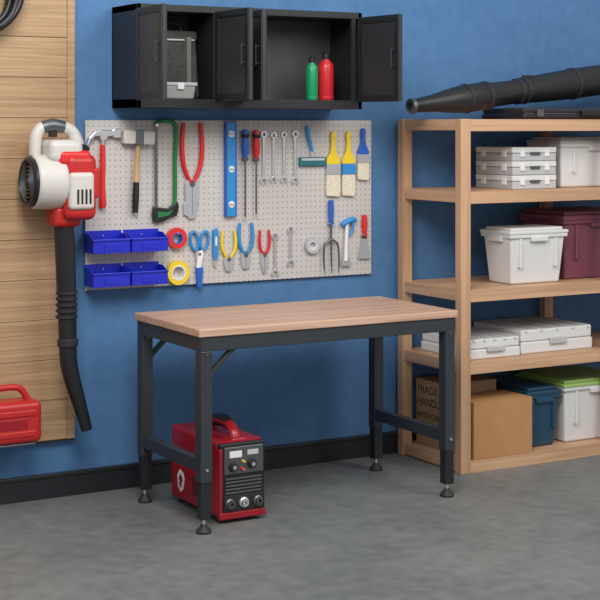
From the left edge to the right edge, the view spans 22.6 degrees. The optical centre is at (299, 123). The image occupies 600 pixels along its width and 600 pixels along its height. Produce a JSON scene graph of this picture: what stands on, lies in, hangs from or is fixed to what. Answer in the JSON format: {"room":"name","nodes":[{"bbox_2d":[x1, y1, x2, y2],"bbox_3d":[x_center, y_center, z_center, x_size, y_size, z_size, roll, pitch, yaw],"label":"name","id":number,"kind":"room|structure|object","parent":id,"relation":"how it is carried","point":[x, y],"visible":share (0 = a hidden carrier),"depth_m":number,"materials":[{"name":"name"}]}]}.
{"room":"garage","nodes":[
{"label":"garage","id":0,"kind":"room"},
{"bbox_2d":[0,0,599,478],"bbox_3d":[-0.482,0.000,6.835,12.000,3.200,0.120,0,0,-30],"label":"wall","id":1,"kind":"structure","parent":0,"point":[294,393],"depth_m":7.14,"materials":[{"name":"blue paint"}]},
{"bbox_2d":[0,159,23,199],"bbox_3d":[-1.938,0.232,5.908,2.152,0.170,0.022,0,0,-30],"label":"plank","id":2,"kind":"object","parent":1,"relation":"attached to","point":[9,168],"visible":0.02,"depth_m":6.31,"materials":[{"name":"brown wood"}]},
{"bbox_2d":[18,119,98,431],"bbox_3d":[-1.012,0.637,6.275,0.293,1.320,0.267,0,0,-30],"label":"leaf blower","id":3,"kind":"object","parent":2,"relation":"attached to","point":[60,177],"visible":1,"depth_m":6.23,"materials":[{"name":"beige plastic"}]},
{"bbox_2d":[81,189,82,203],"bbox_3d":[-0.899,0.300,6.191,0.008,0.060,0.008,0,0,-30],"label":"vent","id":4,"kind":"object","parent":3,"relation":"attached to","point":[81,189],"depth_m":6.19,"materials":[{"name":"black plastic"}]},
{"bbox_2d":[85,189,87,203],"bbox_3d":[-0.883,0.300,6.200,0.008,0.060,0.008,0,0,-30],"label":"vent","id":5,"kind":"object","parent":3,"relation":"attached to","point":[86,190],"depth_m":6.20,"materials":[{"name":"black plastic"}]},
{"bbox_2d":[90,189,91,203],"bbox_3d":[-0.868,0.300,6.209,0.008,0.060,0.008,0,0,-30],"label":"vent","id":6,"kind":"object","parent":3,"relation":"attached to","point":[90,189],"depth_m":6.21,"materials":[{"name":"black plastic"}]},
{"bbox_2d":[0,199,53,240],"bbox_3d":[-1.938,0.404,5.908,2.152,0.170,0.022,0,0,-30],"label":"plank","id":7,"kind":"object","parent":1,"relation":"attached to","point":[18,221],"visible":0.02,"depth_m":6.34,"materials":[{"name":"brown wood"}]},
{"bbox_2d":[0,239,55,281],"bbox_3d":[-1.938,0.576,5.908,2.152,0.170,0.022,0,0,-30],"label":"plank","id":8,"kind":"object","parent":1,"relation":"attached to","point":[33,259],"visible":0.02,"depth_m":6.35,"materials":[{"name":"brown wood"}]},
{"bbox_2d":[0,279,57,322],"bbox_3d":[-1.938,0.748,5.908,2.152,0.170,0.022,0,0,-30],"label":"plank","id":9,"kind":"object","parent":1,"relation":"attached to","point":[23,300],"visible":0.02,"depth_m":6.35,"materials":[{"name":"brown wood"}]},
{"bbox_2d":[0,319,58,363],"bbox_3d":[-1.938,0.920,5.908,2.152,0.170,0.022,0,0,-30],"label":"plank","id":10,"kind":"object","parent":1,"relation":"attached to","point":[34,340],"visible":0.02,"depth_m":6.35,"materials":[{"name":"brown wood"}]},
{"bbox_2d":[0,359,66,400],"bbox_3d":[-1.938,1.092,5.908,2.152,0.170,0.022,0,0,-30],"label":"plank","id":11,"kind":"object","parent":1,"relation":"attached to","point":[43,380],"visible":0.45,"depth_m":6.37,"materials":[{"name":"brown wood"}]},
{"bbox_2d":[0,118,66,158],"bbox_3d":[-1.938,0.060,5.908,2.152,0.170,0.022,0,0,-30],"label":"plank","id":12,"kind":"object","parent":1,"relation":"attached to","point":[14,132],"visible":0.55,"depth_m":6.33,"materials":[{"name":"brown wood"}]},
{"bbox_2d":[0,77,66,117],"bbox_3d":[-1.938,-0.112,5.908,2.152,0.170,0.022,0,0,-30],"label":"plank","id":13,"kind":"object","parent":1,"relation":"attached to","point":[20,97],"visible":1,"depth_m":6.36,"materials":[{"name":"brown wood"}]},
{"bbox_2d":[0,36,66,77],"bbox_3d":[-1.938,-0.284,5.908,2.152,0.170,0.022,0,0,-30],"label":"plank","id":14,"kind":"object","parent":1,"relation":"attached to","point":[19,56],"visible":1,"depth_m":6.36,"materials":[{"name":"brown wood"}]},
{"bbox_2d":[0,0,66,37],"bbox_3d":[-1.938,-0.456,5.908,2.152,0.170,0.022,0,0,-30],"label":"plank","id":15,"kind":"object","parent":1,"relation":"attached to","point":[36,18],"visible":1,"depth_m":6.38,"materials":[{"name":"brown wood"}]},
{"bbox_2d":[36,398,66,441],"bbox_3d":[-1.938,1.264,5.908,2.152,0.170,0.022,0,0,-30],"label":"plank","id":16,"kind":"object","parent":1,"relation":"attached to","point":[53,412],"visible":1,"depth_m":6.41,"materials":[{"name":"brown wood"}]},
{"bbox_2d":[0,442,35,447],"bbox_3d":[-1.260,1.323,6.203,0.300,0.009,0.144,0,0,-30],"label":"shelf","id":17,"kind":"object","parent":16,"relation":"attached to","point":[2,444],"depth_m":6.17,"materials":[{"name":"metal"}]},
{"bbox_2d":[0,384,40,447],"bbox_3d":[-1.244,1.203,6.200,0.325,0.250,0.164,0,0,-30],"label":"can","id":18,"kind":"object","parent":16,"relation":"attached to","point":[20,418],"visible":1,"depth_m":6.17,"materials":[{"name":"plastic"}]},
{"bbox_2d":[36,438,74,443],"bbox_3d":[-1.922,1.354,5.918,2.188,0.007,0.028,0,0,-30],"label":"rail","id":19,"kind":"object","parent":1,"relation":"attached to","point":[65,439],"visible":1,"depth_m":6.41,"materials":[{"name":"black metal"}]},
{"bbox_2d":[66,0,74,438],"bbox_3d":[-0.990,-0.025,6.455,0.035,2.750,0.030,0,0,-30],"label":"trim","id":20,"kind":"structure","parent":1,"relation":"attached to","point":[70,3],"depth_m":6.44,"materials":[{"name":"brown wood"}]},
{"bbox_2d":[85,120,370,290],"bbox_3d":[-0.297,0.352,6.862,1.468,0.738,0.018,0,0,-30],"label":"pegboard","id":21,"kind":"object","parent":1,"relation":"attached to","point":[302,206],"visible":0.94,"depth_m":6.87,"materials":[{"name":"beige plastic"}]},
{"bbox_2d":[85,129,120,207],"bbox_3d":[-0.855,0.193,6.511,0.159,0.345,0.034,0,0,-30],"label":"hammer","id":22,"kind":"object","parent":21,"relation":"hanging from","point":[102,135],"visible":0.98,"depth_m":6.50,"materials":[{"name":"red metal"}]},
{"bbox_2d":[84,263,130,287],"bbox_3d":[-0.832,0.654,6.481,0.174,0.092,0.109,0,0,-30],"label":"storage bin","id":23,"kind":"object","parent":21,"relation":"attached to","point":[110,274],"visible":1,"depth_m":6.46,"materials":[{"name":"blue plastic"}]},
{"bbox_2d":[84,230,130,253],"bbox_3d":[-0.832,0.509,6.481,0.174,0.092,0.109,0,0,-30],"label":"storage bin","id":24,"kind":"object","parent":21,"relation":"attached to","point":[103,241],"visible":1,"depth_m":6.46,"materials":[{"name":"blue plastic"}]},
{"bbox_2d":[121,130,154,212],"bbox_3d":[-0.712,0.208,6.585,0.151,0.364,0.050,0,0,-28],"label":"mallet","id":25,"kind":"object","parent":21,"relation":"hanging from","point":[137,138],"visible":1,"depth_m":6.57,"materials":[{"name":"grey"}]},
{"bbox_2d":[123,261,168,285],"bbox_3d":[-0.676,0.654,6.571,0.174,0.092,0.109,0,0,-30],"label":"storage bin","id":26,"kind":"object","parent":21,"relation":"attached to","point":[150,272],"visible":0.91,"depth_m":6.55,"materials":[{"name":"blue plastic"}]},
{"bbox_2d":[123,228,168,251],"bbox_3d":[-0.676,0.509,6.571,0.174,0.092,0.109,0,0,-30],"label":"storage bin","id":27,"kind":"object","parent":21,"relation":"attached to","point":[142,240],"visible":0.89,"depth_m":6.55,"materials":[{"name":"blue plastic"}]},
{"bbox_2d":[151,118,178,221],"bbox_3d":[-0.598,0.205,6.661,0.129,0.460,0.031,0,0,-30],"label":"hacksaw","id":28,"kind":"object","parent":21,"relation":"hanging from","point":[158,214],"visible":1,"depth_m":6.65,"materials":[{"name":"metal"}]},
{"bbox_2d":[166,227,186,247],"bbox_3d":[-0.549,0.508,6.682,0.092,0.092,0.043,0,0,-30],"label":"tape roll","id":29,"kind":"object","parent":21,"relation":"hanging from","point":[182,234],"visible":0.98,"depth_m":6.67,"materials":[{"name":"red plastic"}]},
{"bbox_2d":[166,260,189,284],"bbox_3d":[-0.544,0.663,6.685,0.108,0.108,0.043,0,0,-30],"label":"tape roll","id":30,"kind":"object","parent":21,"relation":"hanging from","point":[171,266],"visible":0.96,"depth_m":6.68,"materials":[{"name":"yellow plastic"}]},
{"bbox_2d":[180,123,204,218],"bbox_3d":[-0.482,0.211,6.728,0.121,0.434,0.031,0,0,-30],"label":"pruning shears","id":31,"kind":"object","parent":21,"relation":"hanging from","point":[190,205],"visible":1,"depth_m":6.72,"materials":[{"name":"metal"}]},
{"bbox_2d":[189,230,209,287],"bbox_3d":[-0.451,0.606,6.746,0.103,0.258,0.031,0,0,-30],"label":"scissors","id":32,"kind":"object","parent":21,"relation":"hanging from","point":[198,254],"visible":1,"depth_m":6.74,"materials":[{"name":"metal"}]},
{"bbox_2d":[212,228,218,268],"bbox_3d":[-0.382,0.563,6.789,0.027,0.184,0.022,0,0,-30],"label":"utility knife","id":33,"kind":"object","parent":21,"relation":"hanging from","point":[215,234],"visible":1,"depth_m":6.78,"materials":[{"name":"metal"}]},
{"bbox_2d":[220,230,236,271],"bbox_3d":[-0.322,0.578,6.820,0.087,0.186,0.031,0,0,-30],"label":"pliers","id":34,"kind":"object","parent":21,"relation":"hanging from","point":[228,262],"visible":1,"depth_m":6.82,"materials":[{"name":"yellow plastic"}]},
{"bbox_2d":[224,121,236,216],"bbox_3d":[-0.315,0.205,6.822,0.054,0.434,0.032,0,0,-30],"label":"spirit level","id":35,"kind":"object","parent":21,"relation":"hanging from","point":[230,128],"visible":1,"depth_m":6.82,"materials":[{"name":"blue plastic"}]},
{"bbox_2d":[241,129,248,219],"bbox_3d":[-0.251,0.231,6.857,0.036,0.412,0.039,0,0,-30],"label":"screwdriver","id":36,"kind":"object","parent":21,"relation":"hanging from","point":[245,133],"visible":1,"depth_m":6.85,"materials":[{"name":"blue plastic"}]},
{"bbox_2d":[237,223,254,268],"bbox_3d":[-0.247,0.558,6.864,0.089,0.211,0.031,0,0,-30],"label":"pliers","id":37,"kind":"object","parent":21,"relation":"hanging from","point":[244,257],"visible":1,"depth_m":6.86,"materials":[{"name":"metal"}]},
{"bbox_2d":[252,130,259,215],"bbox_3d":[-0.202,0.226,6.885,0.036,0.397,0.039,0,0,-30],"label":"screwdriver","id":38,"kind":"object","parent":21,"relation":"hanging from","point":[256,134],"visible":1,"depth_m":6.87,"materials":[{"name":"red plastic"}]},
{"bbox_2d":[260,131,266,183],"bbox_3d":[-0.164,0.156,6.912,0.036,0.246,0.031,0,0,-30],"label":"wrench","id":39,"kind":"object","parent":21,"relation":"hanging from","point":[262,132],"visible":1,"depth_m":6.91,"materials":[{"name":"silver metal"}]},
{"bbox_2d":[258,230,270,272],"bbox_3d":[-0.162,0.589,6.913,0.067,0.201,0.031,0,0,-30],"label":"pliers","id":40,"kind":"object","parent":21,"relation":"hanging from","point":[264,256],"visible":1,"depth_m":6.91,"materials":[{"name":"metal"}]},
{"bbox_2d":[270,132,276,182],"bbox_3d":[-0.119,0.156,6.938,0.034,0.236,0.031,0,0,-30],"label":"wrench","id":41,"kind":"object","parent":21,"relation":"hanging from","point":[272,133],"visible":1,"depth_m":6.94,"materials":[{"name":"silver metal"}]},
{"bbox_2d":[271,233,278,276],"bbox_3d":[-0.112,0.606,6.942,0.037,0.201,0.031,0,0,-30],"label":"wrench","id":42,"kind":"object","parent":21,"relation":"hanging from","point":[273,234],"visible":1,"depth_m":6.94,"materials":[{"name":"silver metal"}]},
{"bbox_2d":[280,132,287,183],"bbox_3d":[-0.071,0.156,6.965,0.037,0.241,0.031,0,0,-30],"label":"wrench","id":43,"kind":"object","parent":21,"relation":"hanging from","point":[281,134],"visible":1,"depth_m":6.97,"materials":[{"name":"silver metal"}]},
{"bbox_2d":[287,226,293,265],"bbox_3d":[-0.041,0.571,6.983,0.036,0.186,0.031,0,0,-30],"label":"wrench","id":44,"kind":"object","parent":21,"relation":"hanging from","point":[288,228],"visible":1,"depth_m":6.99,"materials":[{"name":"silver metal"}]},
{"bbox_2d":[291,130,298,183],"bbox_3d":[-0.019,0.156,6.995,0.039,0.251,0.031,0,0,-30],"label":"wrench","id":45,"kind":"object","parent":21,"relation":"hanging from","point":[292,133],"visible":1,"depth_m":7.00,"materials":[{"name":"silver metal"}]},
{"bbox_2d":[304,237,319,253],"bbox_3d":[0.059,0.570,7.039,0.076,0.076,0.033,0,0,-30],"label":"tape roll","id":46,"kind":"object","parent":21,"relation":"hanging from","point":[309,240],"visible":1,"depth_m":7.03,"materials":[{"name":"white plastic"}]},
{"bbox_2d":[299,126,325,166],"bbox_3d":[0.061,0.105,7.041,0.145,0.193,0.031,0,0,-30],"label":"scraper","id":47,"kind":"object","parent":21,"relation":"hanging from","point":[310,161],"visible":1,"depth_m":7.03,"materials":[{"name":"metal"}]},
{"bbox_2d":[323,200,339,272],"bbox_3d":[0.145,0.533,7.090,0.094,0.345,0.031,0,0,-30],"label":"hand cultivator","id":48,"kind":"object","parent":21,"relation":"hanging from","point":[330,202],"visible":1,"depth_m":7.08,"materials":[{"name":"metal"}]},
{"bbox_2d":[325,131,340,196],"bbox_3d":[0.158,0.190,7.098,0.079,0.310,0.031,0,0,-30],"label":"brush","id":49,"kind":"object","parent":21,"relation":"hanging from","point":[333,166],"visible":1,"depth_m":7.09,"materials":[{"name":"yellow plastic"}]},
{"bbox_2d":[341,131,355,195],"bbox_3d":[0.232,0.190,7.140,0.074,0.310,0.031,0,0,-30],"label":"brush","id":50,"kind":"object","parent":21,"relation":"hanging from","point":[348,166],"visible":1,"depth_m":7.13,"materials":[{"name":"yellow plastic"}]},
{"bbox_2d":[340,217,356,265],"bbox_3d":[0.231,0.559,7.140,0.089,0.233,0.031,0,0,-30],"label":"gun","id":51,"kind":"object","parent":21,"relation":"hanging from","point":[346,259],"visible":1,"depth_m":7.12,"materials":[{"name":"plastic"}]},
{"bbox_2d":[357,128,369,179],"bbox_3d":[0.304,0.145,7.182,0.065,0.250,0.031,0,0,-30],"label":"brush","id":52,"kind":"object","parent":21,"relation":"hanging from","point":[363,156],"visible":1,"depth_m":7.18,"materials":[{"name":"metal"}]},
{"bbox_2d":[358,215,369,258],"bbox_3d":[0.309,0.540,7.185,0.068,0.210,0.031,0,0,-30],"label":"knife","id":53,"kind":"object","parent":21,"relation":"hanging from","point":[364,253],"visible":1,"depth_m":7.18,"materials":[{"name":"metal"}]},
{"bbox_2d":[112,3,401,109],"bbox_3d":[-0.196,-0.289,6.605,1.193,0.443,0.564,0,0,-30],"label":"upper cabinet","id":54,"kind":"object","parent":1,"relation":"attached to","point":[248,57],"visible":1,"depth_m":6.59,"materials":[{"name":"metal"}]},
{"bbox_2d":[167,82,196,98],"bbox_3d":[-0.533,-0.144,6.483,0.170,0.072,0.069,0,0,-30],"label":"box","id":55,"kind":"object","parent":54,"relation":"on","point":[175,90],"visible":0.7,"depth_m":6.46,"materials":[{"name":"white plastic"}]},
{"bbox_2d":[167,20,198,98],"bbox_3d":[-0.579,-0.284,6.588,0.264,0.350,0.148,0,0,-30],"label":"tool bag","id":56,"kind":"object","parent":54,"relation":"on","point":[181,45],"visible":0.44,"depth_m":6.56,"materials":[{"name":"fabric"}]},
{"bbox_2d":[306,55,317,99],"bbox_3d":[0.054,-0.211,6.856,0.057,0.205,0.057,0,0,-30],"label":"bottle","id":57,"kind":"object","parent":54,"relation":"on","point":[311,69],"visible":0.95,"depth_m":6.83,"materials":[{"name":"green plastic"}]},
{"bbox_2d":[318,51,333,99],"bbox_3d":[0.119,-0.221,6.893,0.073,0.225,0.073,0,0,-30],"label":"bottle","id":58,"kind":"object","parent":54,"relation":"on","point":[325,68],"visible":0.97,"depth_m":6.86,"materials":[{"name":"red plastic"}]},
{"bbox_3d":[-1.937,-0.628,5.908,2.152,0.170,0.022,0,0,-30],"label":"plank","id":59,"kind":"object","parent":1,"relation":"attached to","visible":0},
{"bbox_2d":[0,0,23,30],"bbox_3d":[-1.297,-0.566,6.187,0.327,0.393,0.133,0,0,-30],"label":"coiled hose","id":60,"kind":"object","parent":59,"relation":"attached to","point":[12,8],"visible":1,"depth_m":6.21,"materials":[{"name":"black plastic"}]},
{"bbox_2d":[0,453,599,599],"bbox_3d":[1.518,1.650,3.371,12.000,0.100,8.120,0,0,-30],"label":"floor","id":61,"kind":"structure","parent":0,"point":[340,529],"depth_m":5.72,"materials":[{"name":"concrete"}]},
{"bbox_2d":[0,430,415,504],"bbox_3d":[-0.446,1.547,6.773,12.000,0.106,0.022,0,0,-30],"label":"board","id":62,"kind":"object","parent":61,"relation":"on","point":[16,492],"depth_m":6.60,"materials":[{"name":"black"}]},
{"bbox_2d":[172,412,264,521],"bbox_3d":[-0.340,1.396,6.222,0.216,0.408,0.483,0,0,-30],"label":"machine","id":63,"kind":"object","parent":61,"relation":"on","point":[237,484],"visible":0.9,"depth_m":6.05,"materials":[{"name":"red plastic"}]},
{"bbox_2d":[225,499,234,509],"bbox_3d":[-0.277,1.520,5.994,0.042,0.042,0.024,0,0,-30],"label":"socket","id":64,"kind":"object","parent":63,"relation":"attached to","point":[229,503],"depth_m":5.99,"materials":[{"name":"metal"}]},
{"bbox_2d":[239,497,248,507],"bbox_3d":[-0.222,1.520,6.025,0.042,0.042,0.024,0,0,-30],"label":"socket","id":65,"kind":"object","parent":63,"relation":"attached to","point":[243,501],"depth_m":6.02,"materials":[{"name":"metal"}]},
{"bbox_2d":[253,495,262,504],"bbox_3d":[-0.167,1.520,6.057,0.042,0.042,0.024,0,0,-30],"label":"socket","id":66,"kind":"object","parent":63,"relation":"attached to","point":[257,499],"depth_m":6.05,"materials":[{"name":"metal"}]},
{"bbox_2d":[135,296,457,534],"bbox_3d":[-0.012,1.200,6.401,1.234,0.800,0.624,0,0,-30],"label":"workbench","id":67,"kind":"object","parent":61,"relation":"on","point":[204,331],"visible":1,"depth_m":6.30,"materials":[{"name":"brown wood"}]},
{"bbox_2d":[398,119,599,474],"bbox_3d":[1.425,0.788,7.537,1.895,1.623,0.520,0,0,-30],"label":"wooden shelving unit","id":68,"kind":"object","parent":61,"relation":"on","point":[464,288],"visible":0.81,"depth_m":7.06,"materials":[{"name":"brown wood"}]},
{"bbox_2d":[416,374,495,448],"bbox_3d":[0.755,1.387,7.260,0.311,0.316,0.231,0,0,-30],"label":"cardboard box","id":69,"kind":"object","parent":68,"relation":"on","point":[427,387],"visible":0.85,"depth_m":7.21,"materials":[{"name":"brown cardboard"}]},
{"bbox_2d":[417,411,438,420],"bbox_3d":[0.621,1.401,7.183,0.001,0.028,0.214,0,0,-30],"label":"print","id":70,"kind":"object","parent":69,"relation":"attached to","point":[421,415],"depth_m":7.19,"materials":[{"name":"brown"}]},
{"bbox_2d":[418,398,438,408],"bbox_3d":[0.622,1.337,7.182,0.001,0.037,0.206,0,0,-30],"label":"print","id":71,"kind":"object","parent":69,"relation":"attached to","point":[423,403],"depth_m":7.19,"materials":[{"name":"brown"}]},
{"bbox_2d":[418,384,438,396],"bbox_3d":[0.622,1.277,7.182,0.001,0.038,0.195,0,0,-30],"label":"print","id":72,"kind":"object","parent":69,"relation":"on","point":[424,390],"depth_m":7.19,"materials":[{"name":"brown"}]},
{"bbox_2d":[421,326,519,359],"bbox_3d":[0.816,1.045,7.166,0.300,0.095,0.404,0,0,-30],"label":"case","id":73,"kind":"object","parent":68,"relation":"on","point":[485,343],"visible":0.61,"depth_m":7.04,"materials":[{"name":"white plastic"}]},
{"bbox_2d":[454,389,531,459],"bbox_3d":[0.891,1.413,7.067,0.340,0.262,0.220,0,0,-30],"label":"cardboard box","id":74,"kind":"object","parent":68,"relation":"on","point":[501,420],"visible":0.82,"depth_m":6.97,"materials":[{"name":"brown cardboard"}]},
{"bbox_2d":[406,65,599,113],"bbox_3d":[1.221,-0.203,7.433,1.673,0.313,0.165,0,0,-33],"label":"tube","id":75,"kind":"object","parent":68,"relation":"on","point":[569,83],"visible":1,"depth_m":7.27,"materials":[{"name":"black plastic"}]},
{"bbox_2d":[476,174,555,188],"bbox_3d":[1.050,0.278,7.292,0.272,0.066,0.301,0,0,-30],"label":"case","id":76,"kind":"object","parent":68,"relation":"on","point":[483,180],"visible":0.97,"depth_m":7.19,"materials":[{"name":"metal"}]},
{"bbox_2d":[476,160,555,174],"bbox_3d":[1.050,0.211,7.292,0.272,0.066,0.301,0,0,-30],"label":"case","id":77,"kind":"object","parent":76,"relation":"on","point":[482,166],"visible":0.96,"depth_m":7.19,"materials":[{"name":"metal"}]},
{"bbox_2d":[476,146,555,160],"bbox_3d":[1.050,0.144,7.292,0.272,0.066,0.301,0,0,-30],"label":"case","id":78,"kind":"object","parent":77,"relation":"on","point":[494,153],"visible":1,"depth_m":7.19,"materials":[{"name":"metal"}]},
{"bbox_2d":[476,153,555,160],"bbox_3d":[1.049,0.158,7.297,0.265,0.037,0.290,0,0,-30],"label":"tray","id":79,"kind":"object","parent":78,"relation":"on","point":[479,156],"depth_m":7.19,"materials":[{"name":"white plastic"}]},
{"bbox_2d":[476,166,555,174],"bbox_3d":[1.049,0.225,7.297,0.265,0.037,0.290,0,0,-30],"label":"tray","id":80,"kind":"object","parent":77,"relation":"on","point":[497,170],"depth_m":7.19,"materials":[{"name":"white plastic"}]},
{"bbox_2d":[476,180,555,188],"bbox_3d":[1.049,0.292,7.297,0.265,0.037,0.290,0,0,-30],"label":"tray","id":81,"kind":"object","parent":76,"relation":"on","point":[499,184],"depth_m":7.18,"materials":[{"name":"white plastic"}]},
{"bbox_2d":[480,224,568,284],"bbox_3d":[1.081,0.627,7.238,0.359,0.268,0.244,0,0,-30],"label":"storage tote","id":82,"kind":"object","parent":68,"relation":"on","point":[528,253],"visible":1,"depth_m":7.15,"materials":[{"name":"white plastic"}]},
{"bbox_2d":[491,375,561,446],"bbox_3d":[1.067,1.402,7.337,0.214,0.285,0.409,0,0,-30],"label":"storage tote","id":83,"kind":"object","parent":68,"relation":"on","point":[544,396],"visible":0.55,"depth_m":7.20,"materials":[{"name":"blue plastic"}]},
{"bbox_2d":[473,316,591,353],"bbox_3d":[1.144,1.035,7.378,0.440,0.115,0.404,0,0,-30],"label":"case","id":84,"kind":"object","parent":68,"relation":"on","point":[536,334],"visible":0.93,"depth_m":7.25,"materials":[{"name":"white plastic"}]},
{"bbox_2d":[482,108,599,118],"bbox_3d":[1.463,-0.050,7.565,1.100,0.054,0.360,0,0,-30],"label":"case","id":85,"kind":"object","parent":68,"relation":"on","point":[494,113],"visible":0.91,"depth_m":7.28,"materials":[{"name":"plastic"}]},
{"bbox_2d":[514,365,599,441],"bbox_3d":[1.363,1.394,7.500,0.439,0.300,0.394,0,0,-30],"label":"storage tote","id":86,"kind":"object","parent":68,"relation":"on","point":[577,416],"visible":0.68,"depth_m":7.32,"materials":[{"name":"white plastic"}]},
{"bbox_2d":[519,206,599,278],"bbox_3d":[1.386,0.594,7.550,0.449,0.335,0.359,0,0,-30],"label":"storage tote","id":87,"kind":"object","parent":68,"relation":"on","point":[580,258],"visible":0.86,"depth_m":7.38,"materials":[{"name":"red plastic"}]},
{"bbox_2d":[526,137,599,187],"bbox_3d":[1.399,0.188,7.508,0.469,0.245,0.274,0,0,-30],"label":"storage tote","id":88,"kind":"object","parent":68,"relation":"on","point":[577,160],"visible":0.86,"depth_m":7.36,"materials":[{"name":"white plastic"}]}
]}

